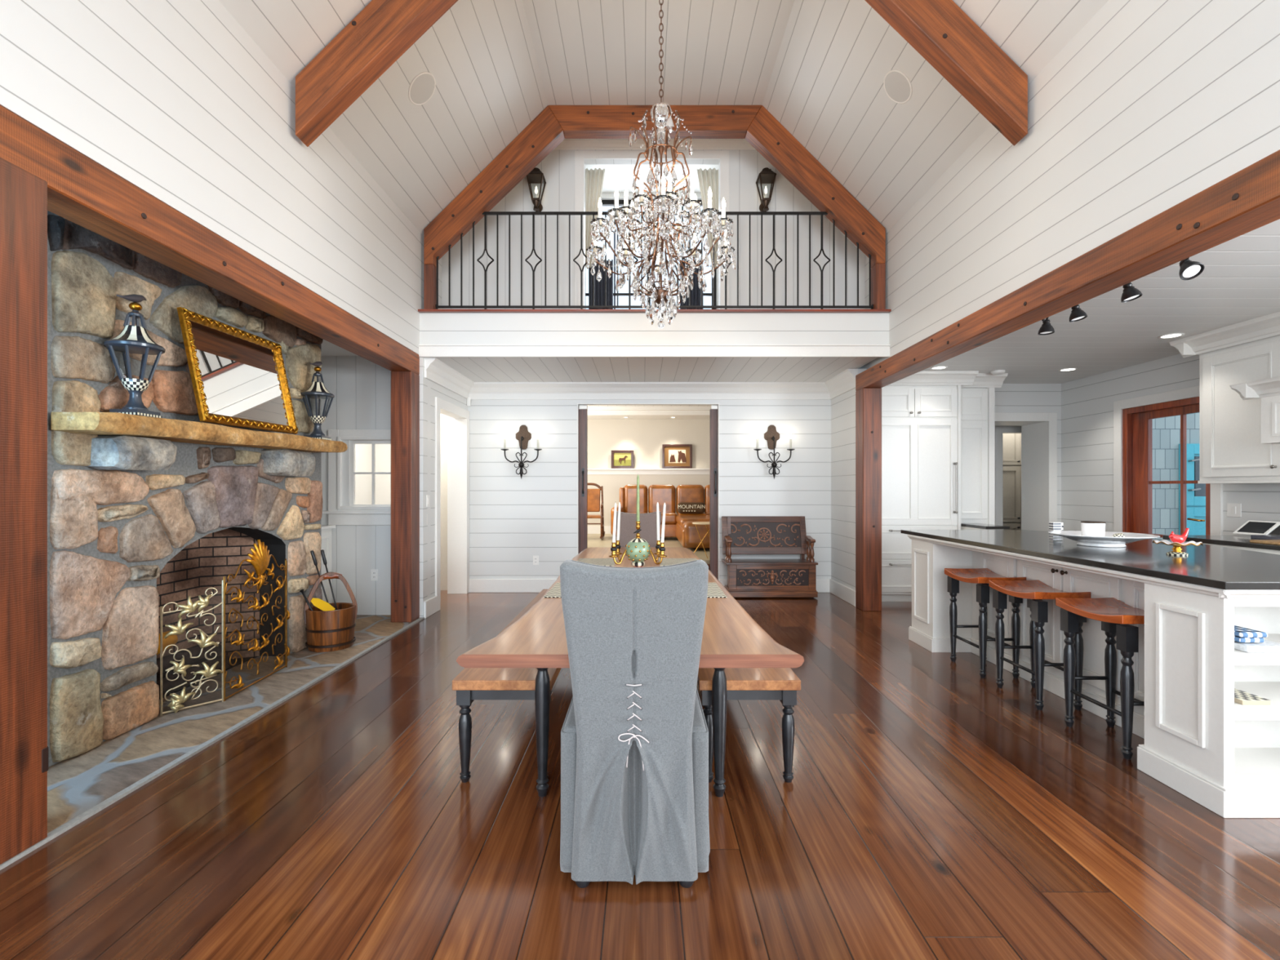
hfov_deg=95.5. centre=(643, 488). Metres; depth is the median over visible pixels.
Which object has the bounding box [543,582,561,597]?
placemat
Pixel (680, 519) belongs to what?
cushion
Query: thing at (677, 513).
seat cushion
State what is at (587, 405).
ceiling
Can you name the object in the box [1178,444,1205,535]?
door
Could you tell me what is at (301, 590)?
tool
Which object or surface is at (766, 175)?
hood
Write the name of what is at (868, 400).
timber post
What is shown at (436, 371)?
trim
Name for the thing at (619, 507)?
taper candle
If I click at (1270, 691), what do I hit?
shelf
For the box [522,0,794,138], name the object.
ceiling
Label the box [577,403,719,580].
trim
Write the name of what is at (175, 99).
wall
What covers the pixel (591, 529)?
baseboard
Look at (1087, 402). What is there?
wall
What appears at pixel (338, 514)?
window
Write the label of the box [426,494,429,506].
light switch
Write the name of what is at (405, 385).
timber post
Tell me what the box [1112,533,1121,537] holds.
ball
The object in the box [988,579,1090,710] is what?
bar stool
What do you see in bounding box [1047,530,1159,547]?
serving platter
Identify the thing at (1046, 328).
track spotlight
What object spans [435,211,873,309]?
loft railing
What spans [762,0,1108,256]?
ceiling
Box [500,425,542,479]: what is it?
wall sconce
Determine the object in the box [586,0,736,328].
crystal chandelier
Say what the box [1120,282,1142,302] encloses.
track spotlight
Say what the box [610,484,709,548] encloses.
leather sofa
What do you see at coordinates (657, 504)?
taper candle
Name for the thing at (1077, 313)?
track spotlight
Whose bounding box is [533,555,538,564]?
power outlet
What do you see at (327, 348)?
ceiling
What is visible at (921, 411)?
tall cabinet
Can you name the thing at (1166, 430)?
wall
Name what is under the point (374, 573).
socket
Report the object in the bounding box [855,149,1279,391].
timber beam
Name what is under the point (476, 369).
ceiling
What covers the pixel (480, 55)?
ceiling
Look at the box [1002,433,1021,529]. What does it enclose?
pantry cabinet
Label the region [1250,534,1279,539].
closed book
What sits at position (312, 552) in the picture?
tool
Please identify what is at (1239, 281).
ceiling
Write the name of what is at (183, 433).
mantel shelf
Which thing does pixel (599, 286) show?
chair
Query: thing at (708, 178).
curtain
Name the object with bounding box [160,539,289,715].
fire screen
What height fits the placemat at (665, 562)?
0.005 m
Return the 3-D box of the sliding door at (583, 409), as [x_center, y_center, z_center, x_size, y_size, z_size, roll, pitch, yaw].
[-1.063,0.115,7.375,0.706,2.351,0.110,0,0,0]
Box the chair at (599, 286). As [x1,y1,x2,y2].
[588,258,613,309]
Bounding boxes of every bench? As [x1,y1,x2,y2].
[452,589,561,782]
[697,667,800,782]
[721,515,817,597]
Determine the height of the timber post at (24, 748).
2.422 m
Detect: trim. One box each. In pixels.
[0,617,424,870]
[417,309,891,312]
[418,344,890,357]
[424,357,857,399]
[435,396,469,611]
[554,138,755,309]
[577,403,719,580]
[587,468,709,474]
[994,412,1057,531]
[995,426,1021,525]
[1113,385,1222,535]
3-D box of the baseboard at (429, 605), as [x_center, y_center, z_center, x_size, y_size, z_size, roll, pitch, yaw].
[-2.188,1.215,5.980,0.025,0.170,0.320,0,0,0]
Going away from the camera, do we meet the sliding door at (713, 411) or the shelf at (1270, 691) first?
the shelf at (1270, 691)
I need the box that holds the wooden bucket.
[303,572,357,652]
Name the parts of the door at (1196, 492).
raised frame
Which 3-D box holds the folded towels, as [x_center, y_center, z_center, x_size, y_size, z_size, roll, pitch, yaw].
[2.498,0.610,2.465,0.109,0.045,0.191,0,0,0]
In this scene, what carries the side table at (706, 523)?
on the floor at (593, 540)
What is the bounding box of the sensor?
[466,397,471,406]
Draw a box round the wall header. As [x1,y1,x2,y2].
[419,312,888,344]
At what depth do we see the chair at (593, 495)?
11.27 m
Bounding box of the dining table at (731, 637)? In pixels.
[456,546,804,796]
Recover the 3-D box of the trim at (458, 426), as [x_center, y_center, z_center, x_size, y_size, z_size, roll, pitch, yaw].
[-2.299,0.165,6.715,0.242,2.270,1.150,0,0,0]
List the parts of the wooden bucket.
handle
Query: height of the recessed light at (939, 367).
0.006 m
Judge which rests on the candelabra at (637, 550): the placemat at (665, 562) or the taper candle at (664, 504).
the taper candle at (664, 504)
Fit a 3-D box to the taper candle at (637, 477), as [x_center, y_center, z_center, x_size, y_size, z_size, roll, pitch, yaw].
[-0.033,0.057,3.790,0.021,0.313,0.021,0,0,0]
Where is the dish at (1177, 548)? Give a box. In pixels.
[1152,539,1203,555]
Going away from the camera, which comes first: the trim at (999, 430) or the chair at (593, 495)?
the trim at (999, 430)
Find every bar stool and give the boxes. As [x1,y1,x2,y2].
[944,568,1026,678]
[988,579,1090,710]
[1055,597,1144,759]
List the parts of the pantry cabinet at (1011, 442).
door, door, door, door, door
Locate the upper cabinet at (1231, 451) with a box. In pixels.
[1168,311,1279,483]
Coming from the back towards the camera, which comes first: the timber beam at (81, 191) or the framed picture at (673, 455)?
the framed picture at (673, 455)
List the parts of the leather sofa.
armrest, panel, chaise arm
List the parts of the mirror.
glass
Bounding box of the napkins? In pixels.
[1234,640,1279,652]
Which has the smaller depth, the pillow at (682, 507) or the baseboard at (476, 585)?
the baseboard at (476, 585)
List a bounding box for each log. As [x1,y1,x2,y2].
[156,641,222,674]
[156,654,231,697]
[156,656,217,680]
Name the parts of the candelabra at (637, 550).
arm, globe, arm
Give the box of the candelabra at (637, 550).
[608,520,666,567]
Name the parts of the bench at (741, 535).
arm post, armrest, arm post, backrest frame, panel, seat lid, panel, frame, arm post, armrest, arm post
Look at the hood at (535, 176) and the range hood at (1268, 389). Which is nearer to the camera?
the range hood at (1268, 389)
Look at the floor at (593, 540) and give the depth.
10.13 m
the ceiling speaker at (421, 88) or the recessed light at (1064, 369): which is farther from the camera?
the recessed light at (1064, 369)
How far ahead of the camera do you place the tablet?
4.60 m
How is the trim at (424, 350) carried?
attached to the wall header
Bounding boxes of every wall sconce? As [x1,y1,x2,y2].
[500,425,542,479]
[753,425,795,479]
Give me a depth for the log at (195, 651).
3.84 m
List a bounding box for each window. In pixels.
[322,429,427,524]
[585,200,715,309]
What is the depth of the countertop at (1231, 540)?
4.27 m
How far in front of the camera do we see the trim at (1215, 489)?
6.15 m
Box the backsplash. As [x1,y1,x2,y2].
[1269,524,1279,534]
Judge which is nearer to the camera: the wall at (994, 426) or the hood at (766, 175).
the hood at (766, 175)
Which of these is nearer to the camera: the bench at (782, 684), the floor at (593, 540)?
the bench at (782, 684)
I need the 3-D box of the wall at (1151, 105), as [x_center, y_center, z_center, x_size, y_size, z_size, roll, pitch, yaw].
[2.560,-1.913,0.625,0.201,1.334,11.651,0,0,0]
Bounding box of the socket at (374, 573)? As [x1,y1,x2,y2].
[372,571,376,578]
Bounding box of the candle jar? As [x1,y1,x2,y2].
[1080,520,1106,536]
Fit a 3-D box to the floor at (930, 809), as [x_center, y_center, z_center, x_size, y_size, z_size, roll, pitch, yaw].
[1.100,1.324,1.850,10.600,0.072,14.100,0,0,0]
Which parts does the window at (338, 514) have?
sash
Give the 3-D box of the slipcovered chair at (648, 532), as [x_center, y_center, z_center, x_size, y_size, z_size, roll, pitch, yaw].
[-0.050,0.764,5.607,0.528,1.071,0.702,0,0,0]
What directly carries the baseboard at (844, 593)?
attached to the wall at (843, 406)
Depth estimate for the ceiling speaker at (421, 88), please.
4.48 m
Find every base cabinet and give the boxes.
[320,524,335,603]
[960,526,1004,529]
[1186,541,1279,555]
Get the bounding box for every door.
[578,404,587,553]
[709,404,717,578]
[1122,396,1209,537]
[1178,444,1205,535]
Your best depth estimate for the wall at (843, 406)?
6.87 m
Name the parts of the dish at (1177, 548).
gold stem, wavy plate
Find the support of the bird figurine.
on the dish at (1177, 548)
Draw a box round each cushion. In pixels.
[623,484,648,513]
[626,511,646,513]
[648,484,675,512]
[650,511,677,524]
[675,484,703,513]
[675,515,709,527]
[676,512,706,515]
[703,484,709,513]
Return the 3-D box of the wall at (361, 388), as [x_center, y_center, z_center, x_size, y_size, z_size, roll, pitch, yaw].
[-2.950,-0.050,5.975,1.500,2.700,0.091,0,0,0]
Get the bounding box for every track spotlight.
[1037,316,1054,335]
[1069,304,1087,322]
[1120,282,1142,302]
[1178,257,1204,279]
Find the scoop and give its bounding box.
[311,597,335,611]
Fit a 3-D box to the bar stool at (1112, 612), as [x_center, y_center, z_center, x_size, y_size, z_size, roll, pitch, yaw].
[2.445,0.950,2.990,0.330,0.699,0.450,0,0,0]
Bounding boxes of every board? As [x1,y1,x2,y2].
[1234,688,1270,704]
[1249,539,1279,545]
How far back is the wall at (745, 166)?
6.45 m
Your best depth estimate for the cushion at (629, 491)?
11.17 m
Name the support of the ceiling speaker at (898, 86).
attached to the ceiling at (825, 86)
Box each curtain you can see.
[585,168,604,267]
[697,168,718,267]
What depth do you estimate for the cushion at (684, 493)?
11.17 m
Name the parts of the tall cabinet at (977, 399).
door, door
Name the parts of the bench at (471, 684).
leg, seat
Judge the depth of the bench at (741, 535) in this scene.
7.08 m
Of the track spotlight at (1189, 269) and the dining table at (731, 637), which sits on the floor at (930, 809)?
the dining table at (731, 637)
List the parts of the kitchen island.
panel, door, door, knob, knob, door, moulding, moulding, door, panel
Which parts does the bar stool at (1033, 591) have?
leg, leg, seat, leg, leg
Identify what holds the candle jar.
on the serving platter at (1108, 540)
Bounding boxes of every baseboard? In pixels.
[423,595,436,618]
[469,578,829,592]
[587,525,611,533]
[829,578,855,606]
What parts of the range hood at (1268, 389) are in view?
crown, panel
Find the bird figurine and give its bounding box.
[1168,528,1189,543]
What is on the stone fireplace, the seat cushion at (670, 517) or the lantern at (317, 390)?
the lantern at (317, 390)
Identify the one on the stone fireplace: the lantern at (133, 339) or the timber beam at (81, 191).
the lantern at (133, 339)
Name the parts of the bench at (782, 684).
leg, seat, leg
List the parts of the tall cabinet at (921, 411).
drawer, door, handle, drawer, door, crown, door, handle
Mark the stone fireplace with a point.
(145, 514)
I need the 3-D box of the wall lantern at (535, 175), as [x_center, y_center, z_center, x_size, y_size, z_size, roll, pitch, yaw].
[-1.162,-3.253,6.341,0.190,0.461,0.233,0,0,0]
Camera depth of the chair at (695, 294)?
7.75 m
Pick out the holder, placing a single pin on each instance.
(1053, 526)
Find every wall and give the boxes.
[0,0,467,617]
[320,355,431,614]
[440,413,709,590]
[441,149,864,309]
[467,383,1061,579]
[585,164,719,309]
[831,368,866,590]
[864,0,1279,368]
[994,426,1021,524]
[1061,353,1279,535]
[1152,413,1199,540]
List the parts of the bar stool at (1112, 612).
leg, seat, leg, leg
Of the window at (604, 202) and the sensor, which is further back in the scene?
the window at (604, 202)
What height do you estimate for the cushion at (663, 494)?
0.610 m
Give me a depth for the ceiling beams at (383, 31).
3.66 m
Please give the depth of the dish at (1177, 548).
3.18 m
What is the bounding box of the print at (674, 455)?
[668,449,685,462]
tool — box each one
[299,589,313,610]
[310,550,328,603]
[320,549,337,609]
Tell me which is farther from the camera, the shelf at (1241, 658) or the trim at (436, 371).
the trim at (436, 371)
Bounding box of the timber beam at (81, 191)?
[0,105,419,374]
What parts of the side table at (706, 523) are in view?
leg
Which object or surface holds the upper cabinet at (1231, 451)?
attached to the wall at (1087, 402)
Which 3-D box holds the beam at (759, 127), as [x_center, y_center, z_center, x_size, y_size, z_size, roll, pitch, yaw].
[0.116,-2.810,5.882,4.618,2.055,0.156,0,0,0]
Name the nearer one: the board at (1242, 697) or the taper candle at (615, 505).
the board at (1242, 697)
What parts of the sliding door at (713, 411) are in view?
handle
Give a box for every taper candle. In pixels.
[612,502,617,542]
[616,502,620,540]
[636,473,639,521]
[656,501,659,540]
[660,502,666,542]
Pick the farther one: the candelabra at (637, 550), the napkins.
the candelabra at (637, 550)
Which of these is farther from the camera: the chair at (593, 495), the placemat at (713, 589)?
the chair at (593, 495)
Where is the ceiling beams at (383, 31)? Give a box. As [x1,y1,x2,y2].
[295,0,1027,146]
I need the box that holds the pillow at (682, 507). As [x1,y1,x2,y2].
[677,502,705,513]
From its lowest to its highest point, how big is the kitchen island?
0.907 m
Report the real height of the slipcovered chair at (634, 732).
1.071 m
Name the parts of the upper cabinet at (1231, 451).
crown, light rail, door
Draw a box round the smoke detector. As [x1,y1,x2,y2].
[991,369,1004,374]
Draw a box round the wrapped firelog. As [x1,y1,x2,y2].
[156,631,177,654]
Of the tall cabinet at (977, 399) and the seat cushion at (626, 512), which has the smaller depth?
the tall cabinet at (977, 399)
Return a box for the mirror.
[177,306,298,434]
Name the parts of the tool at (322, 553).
rod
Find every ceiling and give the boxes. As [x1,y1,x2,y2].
[218,0,547,235]
[320,339,358,355]
[435,357,876,382]
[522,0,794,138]
[586,404,711,406]
[587,406,711,419]
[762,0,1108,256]
[857,218,1279,383]
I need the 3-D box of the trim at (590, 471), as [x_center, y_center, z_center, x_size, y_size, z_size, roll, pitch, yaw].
[0.300,-0.362,12.240,6.601,0.126,0.120,0,0,0]
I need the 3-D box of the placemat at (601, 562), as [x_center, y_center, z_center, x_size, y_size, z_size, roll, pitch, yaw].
[-0.352,0.547,4.345,0.295,0.004,0.430,0,0,0]
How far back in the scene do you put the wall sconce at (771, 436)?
7.16 m
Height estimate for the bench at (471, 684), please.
0.462 m
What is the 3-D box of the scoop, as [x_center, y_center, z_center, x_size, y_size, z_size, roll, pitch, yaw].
[-2.580,0.943,4.686,0.174,0.132,0.084,0,0,-30]
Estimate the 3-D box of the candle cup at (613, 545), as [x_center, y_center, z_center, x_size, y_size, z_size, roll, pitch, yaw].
[-0.188,0.359,3.715,0.032,0.034,0.031,0,0,0]
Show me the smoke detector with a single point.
(997, 371)
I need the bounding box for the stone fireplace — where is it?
[47,210,347,766]
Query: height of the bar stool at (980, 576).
0.699 m
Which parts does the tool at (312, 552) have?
rod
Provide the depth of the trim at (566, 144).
6.43 m
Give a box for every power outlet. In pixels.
[370,569,377,580]
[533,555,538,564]
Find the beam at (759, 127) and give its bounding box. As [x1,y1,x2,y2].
[423,105,885,309]
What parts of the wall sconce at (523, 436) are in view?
arm, rod, arm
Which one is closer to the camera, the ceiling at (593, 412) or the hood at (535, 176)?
the hood at (535, 176)
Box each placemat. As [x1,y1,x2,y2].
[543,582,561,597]
[577,558,617,565]
[658,558,697,565]
[706,582,727,597]
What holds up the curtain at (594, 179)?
hanging from the wall at (620, 176)
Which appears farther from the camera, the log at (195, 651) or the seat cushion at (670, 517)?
the seat cushion at (670, 517)
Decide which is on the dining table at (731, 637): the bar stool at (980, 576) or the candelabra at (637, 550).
the candelabra at (637, 550)
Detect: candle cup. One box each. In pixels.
[611,542,616,547]
[659,542,664,547]
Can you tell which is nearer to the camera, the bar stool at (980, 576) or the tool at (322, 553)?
the bar stool at (980, 576)
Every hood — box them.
[527,167,546,183]
[755,167,776,183]
[1229,376,1279,444]
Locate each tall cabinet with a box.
[881,370,978,601]
[960,373,1008,524]
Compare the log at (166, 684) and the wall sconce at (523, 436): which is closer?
the log at (166, 684)
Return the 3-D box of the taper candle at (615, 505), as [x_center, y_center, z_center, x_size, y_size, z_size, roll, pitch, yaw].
[-0.183,0.218,3.715,0.030,0.274,0.021,0,0,0]
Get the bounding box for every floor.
[0,590,1279,959]
[587,533,709,564]
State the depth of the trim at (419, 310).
5.77 m
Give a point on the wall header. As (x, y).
(435, 328)
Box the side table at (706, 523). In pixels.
[692,521,709,558]
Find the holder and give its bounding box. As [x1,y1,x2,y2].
[1048,522,1063,540]
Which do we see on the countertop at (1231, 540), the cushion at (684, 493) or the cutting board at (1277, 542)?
the cutting board at (1277, 542)
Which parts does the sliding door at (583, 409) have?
handle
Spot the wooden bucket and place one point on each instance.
(326, 631)
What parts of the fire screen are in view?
panel, panel, panel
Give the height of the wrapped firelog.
0.138 m
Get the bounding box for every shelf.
[51,412,347,452]
[1234,633,1279,665]
[1234,681,1279,720]
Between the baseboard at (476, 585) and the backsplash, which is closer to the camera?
the backsplash
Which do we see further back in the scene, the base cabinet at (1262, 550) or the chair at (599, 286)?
the chair at (599, 286)
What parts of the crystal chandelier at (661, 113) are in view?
bulb, bulb, candle arm, candle arm, bulb, candle arm, candle arm, candle arm, bulb, candle arm, candle arm, crystal crown, chain, rod, lamp shade, candle arm, bulb, bulb, candle arm, candle arm, candle arm, candle arm, candle arm, bulb, candle arm, candle arm, bulb, bulb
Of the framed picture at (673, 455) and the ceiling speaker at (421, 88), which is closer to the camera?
the ceiling speaker at (421, 88)
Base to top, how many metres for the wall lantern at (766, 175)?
0.461 m
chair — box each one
[560,559,710,888]
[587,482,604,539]
[588,258,613,309]
[616,511,661,546]
[680,259,702,309]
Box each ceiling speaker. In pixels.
[408,71,435,105]
[883,69,912,103]
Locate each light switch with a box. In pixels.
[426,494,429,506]
[1226,502,1241,517]
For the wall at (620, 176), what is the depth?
7.53 m
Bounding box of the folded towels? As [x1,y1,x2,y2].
[1234,625,1267,642]
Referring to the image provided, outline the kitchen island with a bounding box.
[907,534,1279,817]
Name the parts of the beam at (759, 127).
leg, leg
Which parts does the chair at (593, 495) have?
backrest, rail, seat, leg, post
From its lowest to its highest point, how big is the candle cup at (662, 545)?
0.034 m
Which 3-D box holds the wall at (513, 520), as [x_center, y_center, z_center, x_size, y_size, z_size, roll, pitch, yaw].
[1.515,-0.200,7.395,7.670,3.001,0.191,0,0,0]
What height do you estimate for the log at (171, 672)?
0.126 m
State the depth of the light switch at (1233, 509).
5.15 m
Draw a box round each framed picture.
[611,450,633,468]
[662,444,692,468]
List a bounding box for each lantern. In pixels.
[103,293,165,417]
[301,361,334,440]
[526,167,546,211]
[755,167,776,211]
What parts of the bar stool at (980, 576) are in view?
leg, leg, leg, seat, leg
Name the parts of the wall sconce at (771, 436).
arm, rod, arm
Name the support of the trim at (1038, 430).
attached to the wall at (994, 426)
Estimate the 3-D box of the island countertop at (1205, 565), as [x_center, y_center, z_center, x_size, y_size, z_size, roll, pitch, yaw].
[3.013,0.380,3.720,1.475,0.031,2.900,0,0,0]
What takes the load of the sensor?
attached to the wall at (175, 99)
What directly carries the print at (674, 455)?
attached to the framed picture at (673, 455)
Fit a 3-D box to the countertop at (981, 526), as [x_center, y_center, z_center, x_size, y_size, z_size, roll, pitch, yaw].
[3.772,0.415,6.485,0.255,0.030,0.610,0,0,0]
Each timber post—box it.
[0,157,48,864]
[391,371,419,622]
[855,387,881,611]
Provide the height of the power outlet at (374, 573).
0.115 m
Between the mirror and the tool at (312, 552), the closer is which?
the mirror
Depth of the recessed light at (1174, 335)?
5.01 m
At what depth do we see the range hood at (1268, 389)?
4.27 m
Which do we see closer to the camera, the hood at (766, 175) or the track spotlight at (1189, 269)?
the track spotlight at (1189, 269)
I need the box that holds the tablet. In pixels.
[1232,520,1279,535]
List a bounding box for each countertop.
[900,529,1279,589]
[960,523,1009,528]
[1162,535,1279,550]
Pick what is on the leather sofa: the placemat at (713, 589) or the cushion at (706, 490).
the cushion at (706, 490)
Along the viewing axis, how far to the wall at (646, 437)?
12.30 m
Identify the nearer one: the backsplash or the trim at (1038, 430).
the backsplash
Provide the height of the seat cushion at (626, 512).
0.201 m
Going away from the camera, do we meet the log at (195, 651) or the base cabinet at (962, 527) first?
the log at (195, 651)
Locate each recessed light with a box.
[929,365,947,369]
[1058,368,1077,371]
[1157,333,1184,338]

